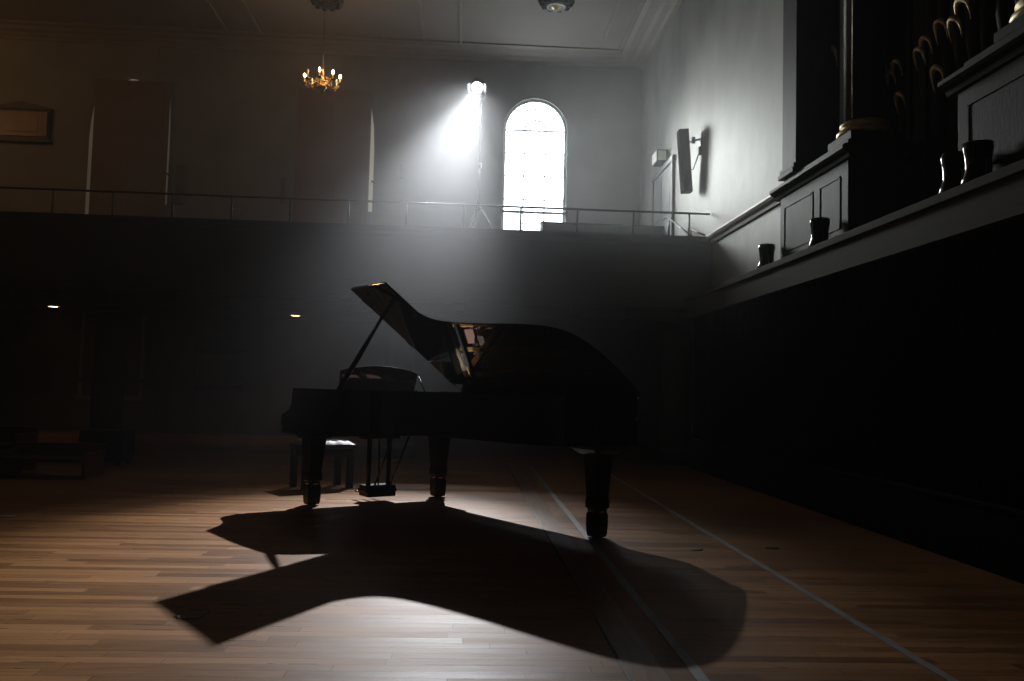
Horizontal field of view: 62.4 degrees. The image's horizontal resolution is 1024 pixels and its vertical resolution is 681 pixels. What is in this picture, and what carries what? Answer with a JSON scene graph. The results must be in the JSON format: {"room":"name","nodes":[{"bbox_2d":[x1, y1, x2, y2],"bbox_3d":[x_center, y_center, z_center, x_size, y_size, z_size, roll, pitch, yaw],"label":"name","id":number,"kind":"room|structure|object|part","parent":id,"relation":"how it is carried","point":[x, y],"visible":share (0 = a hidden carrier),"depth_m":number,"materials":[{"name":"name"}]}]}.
{"room":"concert hall","nodes":[
{"label":"concert hall","id":0,"kind":"room"},
{"bbox_2d":[0,39,641,388],"bbox_3d":[-5.528,-2.079,17.311,16.770,7.950,0.300,2,-3,-3],"label":"wall","id":1,"kind":"structure","parent":0,"point":[234,113],"depth_m":17.30,"materials":[{"name":"paint"}]},
{"bbox_2d":[0,101,53,143],"bbox_3d":[-9.857,-4.388,16.993,1.220,0.820,0.100,2,-3,-3],"label":"memorial plaque","id":2,"kind":"object","parent":1,"relation":"attached to","point":[20,122],"visible":1,"depth_m":16.96,"materials":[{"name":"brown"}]},
{"bbox_2d":[74,313,147,400],"bbox_3d":[-7.943,0.007,16.856,1.340,2.350,0.090,2,-3,-3],"label":"window","id":3,"kind":"structure","parent":1,"relation":"in","point":[136,337],"depth_m":16.86,"materials":[{"name":"paint"}]},
{"bbox_2d":[83,313,142,378],"bbox_3d":[-7.943,-0.031,16.888,1.100,2.270,0.030,2,-3,-3],"label":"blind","id":4,"kind":"object","parent":3,"relation":"attached to","point":[134,337],"depth_m":16.86,"materials":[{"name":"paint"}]},
{"bbox_2d":[85,79,170,216],"bbox_3d":[-7.731,-3.342,17.047,1.649,3.927,0.112,2,-3,-3],"label":"window blind","id":5,"kind":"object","parent":1,"relation":"in","point":[129,138],"depth_m":17.07,"materials":[{"name":"white"}]},
{"bbox_2d":[0,375,470,439],"bbox_3d":[-5.660,1.347,16.920,16.460,1.060,0.070,2,-3,-3],"label":"wainscoting","id":6,"kind":"structure","parent":1,"relation":"attached to","point":[45,403],"depth_m":16.84,"materials":[{"name":"paint"}]},
{"bbox_2d":[0,24,637,68],"bbox_3d":[-5.504,-6.021,17.138,16.570,0.100,0.500,2,-3,-3],"label":"trim","id":7,"kind":"structure","parent":1,"relation":"attached to","point":[12,32],"depth_m":17.22,"materials":[{"name":"paint"}]},
{"bbox_2d":[293,88,374,223],"bbox_3d":[-3.607,-3.209,17.276,1.634,3.900,0.112,2,-3,-3],"label":"window blind","id":8,"kind":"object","parent":1,"relation":"in","point":[335,149],"depth_m":17.29,"materials":[{"name":"white fabric"}]},
{"bbox_2d":[0,211,711,329],"bbox_3d":[-5.500,-0.987,14.450,16.570,1.235,5.280,2,-3,-3],"label":"gallery","id":9,"kind":"object","parent":1,"relation":"attached to","point":[158,266],"visible":0.81,"depth_m":12.11,"materials":[{"name":"paint"}]},
{"bbox_2d":[0,186,709,235],"bbox_3d":[-5.322,-1.929,12.006,16.500,0.376,0.057,2,-3,-3],"label":"rail","id":10,"kind":"object","parent":9,"relation":"on","point":[1,187],"visible":0.94,"depth_m":12.17,"materials":[{"name":"grey metal"}]},
{"bbox_3d":[-6.480,-1.952,11.941,0.060,0.355,0.057,2,-3,-3],"label":"post","id":11,"kind":"part","parent":10,"relation":"part of","materials":[{"name":"grey metal"}]},
{"bbox_3d":[-5.654,-1.928,11.987,0.060,0.355,0.057,2,-3,-3],"label":"post","id":12,"kind":"part","parent":10,"relation":"part of","materials":[{"name":"grey metal"}]},
{"bbox_3d":[-4.828,-1.904,12.033,0.060,0.355,0.057,2,-3,-3],"label":"post","id":13,"kind":"part","parent":10,"relation":"part of","materials":[{"name":"grey metal"}]},
{"bbox_3d":[-4.002,-1.880,12.079,0.060,0.355,0.057,2,-3,-3],"label":"post","id":14,"kind":"part","parent":10,"relation":"part of","materials":[{"name":"grey metal"}]},
{"bbox_3d":[-3.176,-1.856,12.125,0.060,0.355,0.057,2,-3,-3],"label":"post","id":15,"kind":"part","parent":10,"relation":"part of","materials":[{"name":"grey metal"}]},
{"bbox_3d":[-2.350,-1.832,12.171,0.060,0.355,0.057,2,-3,-3],"label":"post","id":16,"kind":"part","parent":10,"relation":"part of","materials":[{"name":"grey metal"}]},
{"bbox_3d":[-5.317,-2.101,12.016,16.500,0.032,0.032,2,-3,-3],"label":"handrail","id":17,"kind":"part","parent":10,"relation":"part of","materials":[{"name":"grey metal"}]},
{"bbox_3d":[-1.525,-1.808,12.217,0.060,0.355,0.057,2,-3,-3],"label":"post","id":18,"kind":"part","parent":10,"relation":"part of","materials":[{"name":"grey metal"}]},
{"bbox_3d":[-0.699,-1.784,12.263,0.060,0.355,0.057,2,-3,-3],"label":"post","id":19,"kind":"part","parent":10,"relation":"part of","materials":[{"name":"grey metal"}]},
{"bbox_3d":[0.127,-1.760,12.309,0.060,0.355,0.057,2,-3,-3],"label":"post","id":20,"kind":"part","parent":10,"relation":"part of","materials":[{"name":"grey metal"}]},
{"bbox_3d":[0.953,-1.736,12.355,0.060,0.355,0.057,2,-3,-3],"label":"post","id":21,"kind":"part","parent":10,"relation":"part of","materials":[{"name":"grey metal"}]},
{"bbox_3d":[1.779,-1.713,12.401,0.060,0.355,0.057,2,-3,-3],"label":"post","id":22,"kind":"part","parent":10,"relation":"part of","materials":[{"name":"grey metal"}]},
{"bbox_3d":[2.605,-1.689,12.447,0.060,0.355,0.057,2,-3,-3],"label":"post","id":23,"kind":"part","parent":10,"relation":"part of","materials":[{"name":"grey metal"}]},
{"bbox_2d":[468,103,492,228],"bbox_3d":[-0.444,-2.721,14.905,1.230,2.992,1.305,2,-3,-3],"label":"lighting stand","id":24,"kind":"object","parent":9,"relation":"on","point":[478,209],"visible":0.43,"depth_m":14.95,"materials":[{"name":"silver metal"}]},
{"bbox_2d":[467,77,485,97],"bbox_3d":[-0.613,-4.529,15.062,0.341,0.395,0.462,1,-3,2],"label":"spotlight","id":25,"kind":"object","parent":24,"relation":"on","point":[478,85],"visible":1,"depth_m":14.97,"materials":[{"name":"grey metal"}]},
{"bbox_3d":[-0.761,-4.446,14.922,0.058,0.180,0.099,1,30,2],"label":"barn door","id":26,"kind":"part","parent":25,"relation":"part of","materials":[{"name":"grey metal"}]},
{"bbox_3d":[-0.478,-4.439,14.913,0.058,0.180,0.099,1,30,2],"label":"barn door","id":27,"kind":"part","parent":25,"relation":"part of","materials":[{"name":"grey metal"}]},
{"bbox_2d":[540,220,669,234],"bbox_3d":[1.521,-1.595,14.000,2.100,0.755,0.470,2,-3,-3],"label":"bench","id":28,"kind":"object","parent":9,"relation":"on","point":[544,226],"visible":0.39,"depth_m":14.19,"materials":[{"name":"grey paint"}]},
{"bbox_3d":[0.493,-1.592,13.935,0.040,0.690,0.460,2,-3,-3],"label":"panel","id":29,"kind":"part","parent":28,"relation":"part of","materials":[{"name":"grey paint"}]},
{"bbox_3d":[2.549,-1.533,14.050,0.040,0.690,0.460,2,-3,-3],"label":"panel","id":30,"kind":"part","parent":28,"relation":"part of","materials":[{"name":"grey paint"}]},
{"bbox_2d":[668,218,704,235],"bbox_3d":[2.718,-1.404,13.384,0.179,1.363,1.428,2,-3,-7],"label":"stair rail","id":31,"kind":"object","parent":9,"relation":"on","point":[669,219],"visible":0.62,"depth_m":13.30,"materials":[{"name":"grey metal"}]},
{"bbox_3d":[2.666,-1.652,13.446,0.028,0.863,1.320,2,-3,-5],"label":"handrail","id":32,"kind":"part","parent":31,"relation":"part of","materials":[{"name":"grey metal"}]},
{"bbox_3d":[2.840,-1.258,12.982,0.024,1.031,0.617,2,-3,-7],"label":"rail","id":33,"kind":"part","parent":31,"relation":"part of","materials":[{"name":"grey metal"}]},
{"bbox_2d":[500,100,566,230],"bbox_3d":[0.464,-3.386,17.629,1.390,3.345,0.220,2,-3,-3],"label":"window","id":34,"kind":"structure","parent":1,"relation":"in","point":[535,131],"depth_m":17.73,"materials":[{"name":"white glass"}]},
{"bbox_2d":[0,0,645,53],"bbox_3d":[-4.401,-6.720,6.958,17.600,0.150,21.600,2,-3,-3],"label":"ceiling","id":35,"kind":"structure","parent":0,"point":[521,22],"depth_m":15.99,"materials":[{"name":"paint"}]},
{"bbox_2d":[205,0,227,31],"bbox_3d":[-5.022,-6.684,6.393,0.050,0.040,20.600,2,-3,-3],"label":"trim","id":36,"kind":"structure","parent":35,"relation":"attached to","point":[206,1],"depth_m":15.93,"materials":[{"name":"paint"}]},
{"bbox_2d":[240,0,261,32],"bbox_3d":[-4.373,-6.666,6.429,0.050,0.040,20.600,2,-3,-3],"label":"trim","id":37,"kind":"structure","parent":35,"relation":"attached to","point":[242,1],"depth_m":15.91,"materials":[{"name":"paint"}]},
{"bbox_2d":[0,19,621,51],"bbox_3d":[-5.777,-6.096,16.675,16.040,0.040,0.070,2,-3,-3],"label":"trim","id":38,"kind":"structure","parent":35,"relation":"attached to","point":[1,20],"depth_m":16.75,"materials":[{"name":"paint"}]},
{"bbox_2d":[302,0,342,92],"bbox_3d":[-3.236,-5.178,14.561,0.651,1.870,0.650,0,-4,20],"label":"chandelier","id":39,"kind":"object","parent":35,"relation":"hanging from","point":[321,86],"visible":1,"depth_m":14.49,"materials":[{"name":"gold metal"}]},
{"bbox_3d":[-3.230,-5.383,14.573,0.010,1.460,0.012,2,-3,-3],"label":"hanging rod","id":40,"kind":"part","parent":39,"relation":"part of","materials":[{"name":"grey metal"}]},
{"bbox_3d":[-3.106,-4.413,14.399,0.094,0.201,0.320,4,-5,-42],"label":"arm","id":41,"kind":"part","parent":39,"relation":"part of","materials":[{"name":"gold metal"}]},
{"bbox_2d":[310,0,343,11],"bbox_3d":[-3.339,-6.077,15.259,0.600,0.100,0.582,2,-3,-3],"label":"ceiling rose","id":42,"kind":"object","parent":35,"relation":"attached to","point":[332,5],"visible":0.98,"depth_m":15.23,"materials":[{"name":"grey paint"}]},
{"bbox_2d":[418,0,425,40],"bbox_3d":[-1.159,-6.572,6.608,0.050,0.040,20.600,2,-3,-3],"label":"trim","id":43,"kind":"structure","parent":35,"relation":"attached to","point":[419,1],"depth_m":15.87,"materials":[{"name":"paint"}]},
{"bbox_2d":[459,0,461,42],"bbox_3d":[-0.431,-6.551,6.649,0.050,0.040,20.600,2,-3,-3],"label":"trim","id":44,"kind":"structure","parent":35,"relation":"attached to","point":[460,1],"depth_m":15.78,"materials":[{"name":"paint"}]},
{"bbox_2d":[538,0,574,12],"bbox_3d":[0.788,-5.954,15.037,0.660,0.160,0.640,2,-3,-3],"label":"ceiling rose","id":45,"kind":"object","parent":35,"relation":"attached to","point":[558,6],"visible":1,"depth_m":14.99,"materials":[{"name":"grey paint"}]},
{"bbox_2d":[604,0,620,36],"bbox_3d":[2.382,-6.489,6.481,0.050,0.040,19.950,2,-3,-3],"label":"trim","id":46,"kind":"structure","parent":35,"relation":"attached to","point":[618,1],"depth_m":15.60,"materials":[{"name":"paint"}]},
{"bbox_2d":[0,430,1023,680],"bbox_3d":[-4.609,1.388,6.478,17.600,0.200,21.600,2,-3,-3],"label":"floor","id":47,"kind":"structure","parent":0,"point":[467,583],"depth_m":4.58,"materials":[{"name":"brown wood"}]},
{"bbox_2d":[0,426,38,470],"bbox_3d":[-5.940,1.185,9.338,1.150,0.475,0.470,2,-3,-3],"label":"wooden bench","id":48,"kind":"object","parent":47,"relation":"on","point":[9,435],"visible":0.62,"depth_m":9.53,"materials":[{"name":"brown wood"}]},
{"bbox_3d":[-5.938,1.141,9.326,1.110,0.040,0.400,2,-3,-3],"label":"seat","id":49,"kind":"part","parent":48,"relation":"part of","materials":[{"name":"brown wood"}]},
{"bbox_3d":[-5.950,1.136,9.541,1.150,0.355,0.070,2,-3,-3],"label":"backrest","id":50,"kind":"part","parent":48,"relation":"part of","materials":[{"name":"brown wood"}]},
{"bbox_3d":[-5.387,1.233,9.362,0.040,0.410,0.460,2,-3,-3],"label":"panel","id":51,"kind":"part","parent":48,"relation":"part of","materials":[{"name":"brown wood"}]},
{"bbox_2d":[0,442,104,478],"bbox_3d":[-4.840,1.257,8.895,0.900,0.335,0.470,2,-3,-3],"label":"wooden bench","id":52,"kind":"object","parent":47,"relation":"on","point":[91,455],"visible":1,"depth_m":8.99,"materials":[{"name":"brown wood"}]},
{"bbox_3d":[-5.270,1.277,8.864,0.040,0.270,0.460,2,-3,-3],"label":"panel","id":53,"kind":"part","parent":52,"relation":"part of","materials":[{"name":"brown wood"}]},
{"bbox_3d":[-4.839,1.244,8.881,0.860,0.040,0.400,2,-3,-3],"label":"seat","id":54,"kind":"part","parent":52,"relation":"part of","materials":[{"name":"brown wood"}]},
{"bbox_3d":[-4.850,1.208,9.098,0.900,0.215,0.070,2,-3,-3],"label":"backrest","id":55,"kind":"part","parent":52,"relation":"part of","materials":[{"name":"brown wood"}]},
{"bbox_3d":[-4.412,1.302,8.912,0.040,0.270,0.460,2,-3,-3],"label":"panel","id":56,"kind":"part","parent":52,"relation":"part of","materials":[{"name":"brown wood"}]},
{"bbox_2d":[78,429,134,465],"bbox_3d":[-4.918,1.294,10.278,0.510,0.420,0.410,2,-3,-3],"label":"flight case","id":57,"kind":"object","parent":47,"relation":"on","point":[119,443],"visible":0.71,"depth_m":10.09,"materials":[{"name":"black"}]},
{"bbox_2d":[85,303,134,428],"bbox_3d":[-5.804,0.542,12.177,0.540,2.100,0.540,2,-3,-3],"label":"column","id":58,"kind":"structure","parent":47,"relation":"on","point":[108,377],"depth_m":12.02,"materials":[{"name":"paint"}]},
{"bbox_2d":[173,609,209,618],"bbox_3d":[-1.415,1.206,3.732,0.120,0.004,0.150,2,-3,-3],"label":"socket","id":59,"kind":"object","parent":47,"relation":"on","point":[189,613],"visible":1,"depth_m":3.72,"materials":[{"name":"brown metal"}]},
{"bbox_2d":[289,439,355,489],"bbox_3d":[-1.913,1.237,8.528,0.630,0.482,0.360,4,-4,-37],"label":"piano bench","id":60,"kind":"object","parent":47,"relation":"on","point":[337,448],"visible":0.71,"depth_m":8.48,"materials":[{"name":"black wood"}]},
{"bbox_3d":[-2.191,1.308,8.489,0.056,0.320,0.056,4,-4,-37],"label":"leg","id":61,"kind":"part","parent":60,"relation":"part of","materials":[{"name":"black wood"}]},
{"bbox_3d":[-2.021,1.300,8.267,0.056,0.320,0.056,4,-4,-37],"label":"leg","id":62,"kind":"part","parent":60,"relation":"part of","materials":[{"name":"black wood"}]},
{"bbox_3d":[-1.911,1.121,8.534,0.540,0.075,0.340,4,-4,-37],"label":"seat frame","id":63,"kind":"part","parent":60,"relation":"part of","materials":[{"name":"black wood"}]},
{"bbox_2d":[289,439,355,448],"bbox_3d":[-1.908,1.040,8.539,0.560,0.087,0.360,4,-4,-37],"label":"cushion","id":64,"kind":"object","parent":60,"relation":"on","point":[330,443],"depth_m":8.46,"materials":[{"name":"black leather"}]},
{"bbox_3d":[-1.810,1.335,8.779,0.056,0.320,0.056,4,-4,-37],"label":"leg","id":65,"kind":"part","parent":60,"relation":"part of","materials":[{"name":"black wood"}]},
{"bbox_3d":[-1.640,1.327,8.557,0.056,0.320,0.056,4,-4,-37],"label":"leg","id":66,"kind":"part","parent":60,"relation":"part of","materials":[{"name":"black wood"}]},
{"bbox_2d":[378,322,414,458],"bbox_3d":[-1.662,0.662,12.408,0.540,2.100,0.540,2,-3,-3],"label":"column","id":67,"kind":"structure","parent":47,"relation":"on","point":[399,354],"depth_m":12.24,"materials":[{"name":"paint"}]},
{"bbox_2d":[281,282,639,537],"bbox_3d":[-0.513,0.481,6.781,1.587,1.855,2.912,4,-4,-37],"label":"grand piano","id":68,"kind":"object","parent":47,"relation":"on","point":[529,384],"visible":1,"depth_m":6.63,"materials":[{"name":"black paint"}]},
{"bbox_3d":[-1.013,0.755,7.422,1.450,0.160,0.100,4,-4,-37],"label":"belly rail","id":69,"kind":"part","parent":68,"relation":"part of","materials":[{"name":"black wood"}]},
{"bbox_3d":[-0.247,-0.004,6.699,1.555,0.014,2.386,42,-26,-28],"label":"lid","id":70,"kind":"part","parent":68,"relation":"part of","materials":[{"name":"black paint"}]},
{"bbox_2d":[506,464,631,680],"bbox_3d":[0.370,1.268,3.911,0.013,0.012,15.900,2,-3,-3],"label":"trim","id":71,"kind":"structure","parent":47,"relation":"on","point":[556,551],"depth_m":4.11,"materials":[{"name":"black"}]},
{"bbox_2d":[506,463,670,680],"bbox_3d":[0.447,1.271,3.915,0.140,0.011,15.900,2,-3,-3],"label":"floor line","id":72,"kind":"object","parent":47,"relation":"on","point":[638,661],"depth_m":4.14,"materials":[{"name":"brown wood"}]},
{"bbox_2d":[529,467,709,680],"bbox_3d":[0.497,1.429,6.668,0.050,0.002,9.400,2,-3,-3],"label":"tape","id":73,"kind":"object","parent":47,"relation":"on","point":[679,650],"visible":0.98,"depth_m":4.14,"materials":[{"name":"grey plastic"}]},
{"bbox_2d":[657,321,693,464],"bbox_3d":[2.460,0.781,12.637,0.540,2.100,0.540,2,-3,-3],"label":"column","id":74,"kind":"structure","parent":47,"relation":"on","point":[676,388],"depth_m":12.46,"materials":[{"name":"paint"}]},
{"bbox_2d":[689,548,702,550],"bbox_3d":[1.221,1.384,5.609,0.096,0.005,0.080,2,-3,-3],"label":"plug","id":75,"kind":"object","parent":47,"relation":"on","point":[693,549],"visible":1,"depth_m":5.59,"materials":[{"name":"black"}]},
{"bbox_2d":[611,474,958,680],"bbox_3d":[1.436,1.456,6.721,0.048,0.002,9.400,2,-3,-3],"label":"tape","id":76,"kind":"object","parent":47,"relation":"on","point":[876,634],"visible":0.91,"depth_m":4.21,"materials":[{"name":"grey plastic"}]},
{"bbox_2d":[687,438,1023,583],"bbox_3d":[3.440,1.147,4.094,1.012,0.412,15.900,2,-3,-3],"label":"baseboard","id":77,"kind":"structure","parent":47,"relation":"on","point":[985,535],"depth_m":6.29,"materials":[{"name":"black wood"}]},
{"bbox_2d":[637,0,783,449],"bbox_3d":[2.983,-2.083,13.545,0.200,7.950,8.180,2,-3,-3],"label":"wall","id":78,"kind":"structure","parent":0,"point":[715,70],"depth_m":12.33,"materials":[{"name":"paint"}]},
{"bbox_2d":[618,0,681,70],"bbox_3d":[3.084,-6.372,7.216,0.550,0.130,21.300,2,-3,-3],"label":"trim","id":79,"kind":"structure","parent":78,"relation":"attached to","point":[655,16],"depth_m":16.01,"materials":[{"name":"paint"}]},
{"bbox_2d":[652,149,666,166],"bbox_3d":[2.709,-3.349,15.546,0.198,0.220,0.405,2,-3,-3],"label":"exit sign","id":80,"kind":"object","parent":78,"relation":"attached to","point":[659,157],"visible":0.85,"depth_m":15.36,"materials":[{"name":"grey paint"}]},
{"bbox_2d":[651,154,675,234],"bbox_3d":[2.725,-2.149,15.500,0.102,2.100,1.660,2,-3,-3],"label":"door","id":81,"kind":"structure","parent":78,"relation":"in","point":[663,180],"depth_m":15.33,"materials":[{"name":"grey paint"}]},
{"bbox_2d":[677,128,701,193],"bbox_3d":[2.768,-2.822,13.216,0.325,1.008,0.365,2,-3,-3],"label":"loudspeaker","id":82,"kind":"object","parent":78,"relation":"attached to","point":[683,142],"visible":1,"depth_m":13.23,"materials":[{"name":"black"}]},
{"bbox_2d":[677,131,682,192],"bbox_3d":[2.641,-2.814,13.306,0.083,0.958,0.150,2,-3,-3],"label":"grille","id":83,"kind":"object","parent":82,"relation":"attached to","point":[679,133],"depth_m":13.25,"materials":[{"name":"black metal"}]},
{"bbox_2d":[705,196,780,243],"bbox_3d":[2.959,-1.557,11.005,0.100,0.120,3.180,2,-3,-3],"label":"trim","id":84,"kind":"structure","parent":78,"relation":"attached to","point":[769,202],"depth_m":10.81,"materials":[{"name":"grey paint"}]},
{"bbox_3d":[4.415,-2.665,3.076,0.200,7.950,13.320,2,-3,-3],"label":"wall","id":85,"kind":"structure","parent":0,"visible":0},
{"bbox_2d":[684,159,1023,318],"bbox_3d":[3.578,-0.907,4.321,1.230,0.305,16.100,2,-3,-3],"label":"ledge","id":86,"kind":"object","parent":85,"relation":"attached to","point":[996,197],"visible":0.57,"depth_m":6.42,"materials":[{"name":"paint"}]},
{"bbox_2d":[757,243,775,267],"bbox_3d":[2.838,-0.922,9.426,0.209,0.290,0.209,-2,-5,42],"label":"uplight","id":87,"kind":"object","parent":86,"relation":"on","point":[767,250],"visible":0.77,"depth_m":9.36,"materials":[{"name":"black paint"}]},
{"bbox_2d":[808,217,829,246],"bbox_3d":[2.910,-1.004,8.000,0.209,0.290,0.209,-2,-5,42],"label":"uplight","id":88,"kind":"object","parent":86,"relation":"on","point":[819,226],"visible":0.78,"depth_m":7.93,"materials":[{"name":"black paint"}]},
{"bbox_2d":[693,219,1023,507],"bbox_3d":[3.070,0.039,4.137,0.094,1.790,15.900,2,-3,-3],"label":"wall","id":89,"kind":"structure","parent":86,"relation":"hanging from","point":[909,368],"depth_m":6.45,"materials":[{"name":"black paint"}]},
{"bbox_2d":[769,0,1023,258],"bbox_3d":[3.654,-3.706,6.042,1.030,5.520,7.200,2,-3,-3],"label":"organ case","id":90,"kind":"object","parent":86,"relation":"on","point":[924,80],"visible":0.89,"depth_m":7.89,"materials":[{"name":"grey wood"}]},
{"bbox_3d":[3.182,-1.669,8.586,0.490,0.130,1.840,2,-3,-3],"label":"plinth moulding","id":91,"kind":"part","parent":90,"relation":"part of","materials":[{"name":"grey wood"}]},
{"bbox_3d":[4.061,-3.708,6.015,0.220,5.500,7.100,2,-3,-3],"label":"panel","id":92,"kind":"part","parent":90,"relation":"part of","materials":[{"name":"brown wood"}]},
{"bbox_3d":[3.409,-1.897,4.639,0.490,0.130,3.000,2,-3,-3],"label":"plinth moulding","id":93,"kind":"part","parent":90,"relation":"part of","materials":[{"name":"grey wood"}]},
{"bbox_2d":[938,151,964,193],"bbox_3d":[3.037,-1.131,5.798,0.209,0.290,0.209,-2,-5,42],"label":"uplight","id":94,"kind":"object","parent":86,"relation":"on","point":[952,163],"visible":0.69,"depth_m":5.74,"materials":[{"name":"black paint"}]},
{"bbox_2d":[960,139,993,184],"bbox_3d":[3.051,-1.146,5.538,0.209,0.290,0.209,-2,-5,42],"label":"uplight","id":95,"kind":"object","parent":86,"relation":"on","point":[978,160],"visible":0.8,"depth_m":5.47,"materials":[{"name":"black paint"}]}
]}

